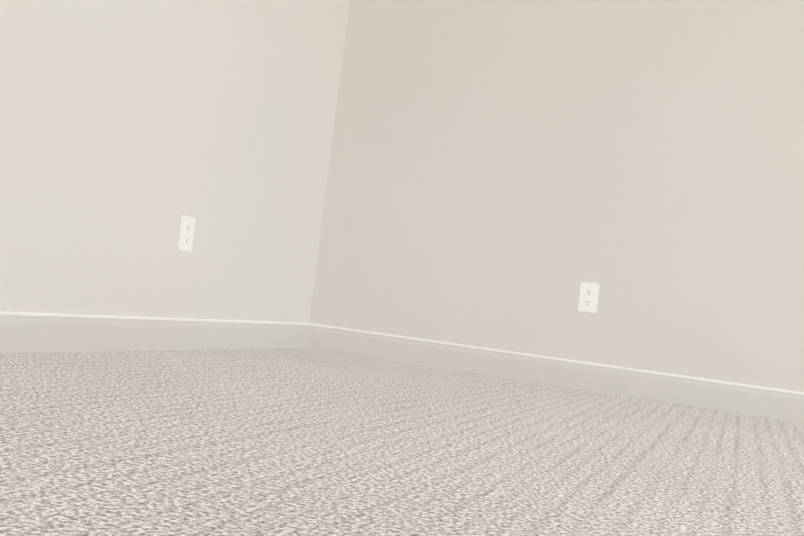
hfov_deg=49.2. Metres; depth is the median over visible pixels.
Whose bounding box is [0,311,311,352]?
baseboard
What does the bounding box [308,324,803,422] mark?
baseboard
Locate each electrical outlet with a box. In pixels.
[178,216,195,250]
[578,282,598,312]
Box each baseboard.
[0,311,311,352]
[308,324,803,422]
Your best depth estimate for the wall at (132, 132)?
2.87 m
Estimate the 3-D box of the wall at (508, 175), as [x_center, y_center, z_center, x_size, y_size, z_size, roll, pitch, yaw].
[1.571,-0.803,3.295,4.214,2.740,0.150,6,-2,22]
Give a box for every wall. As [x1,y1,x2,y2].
[0,0,349,322]
[309,0,803,392]
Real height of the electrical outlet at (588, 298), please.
0.116 m
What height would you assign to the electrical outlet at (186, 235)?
0.116 m
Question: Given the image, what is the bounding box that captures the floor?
[0,348,803,535]
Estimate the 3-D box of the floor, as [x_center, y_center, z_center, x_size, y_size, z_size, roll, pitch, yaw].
[0.348,0.399,0.607,4.214,0.120,5.850,6,-2,22]

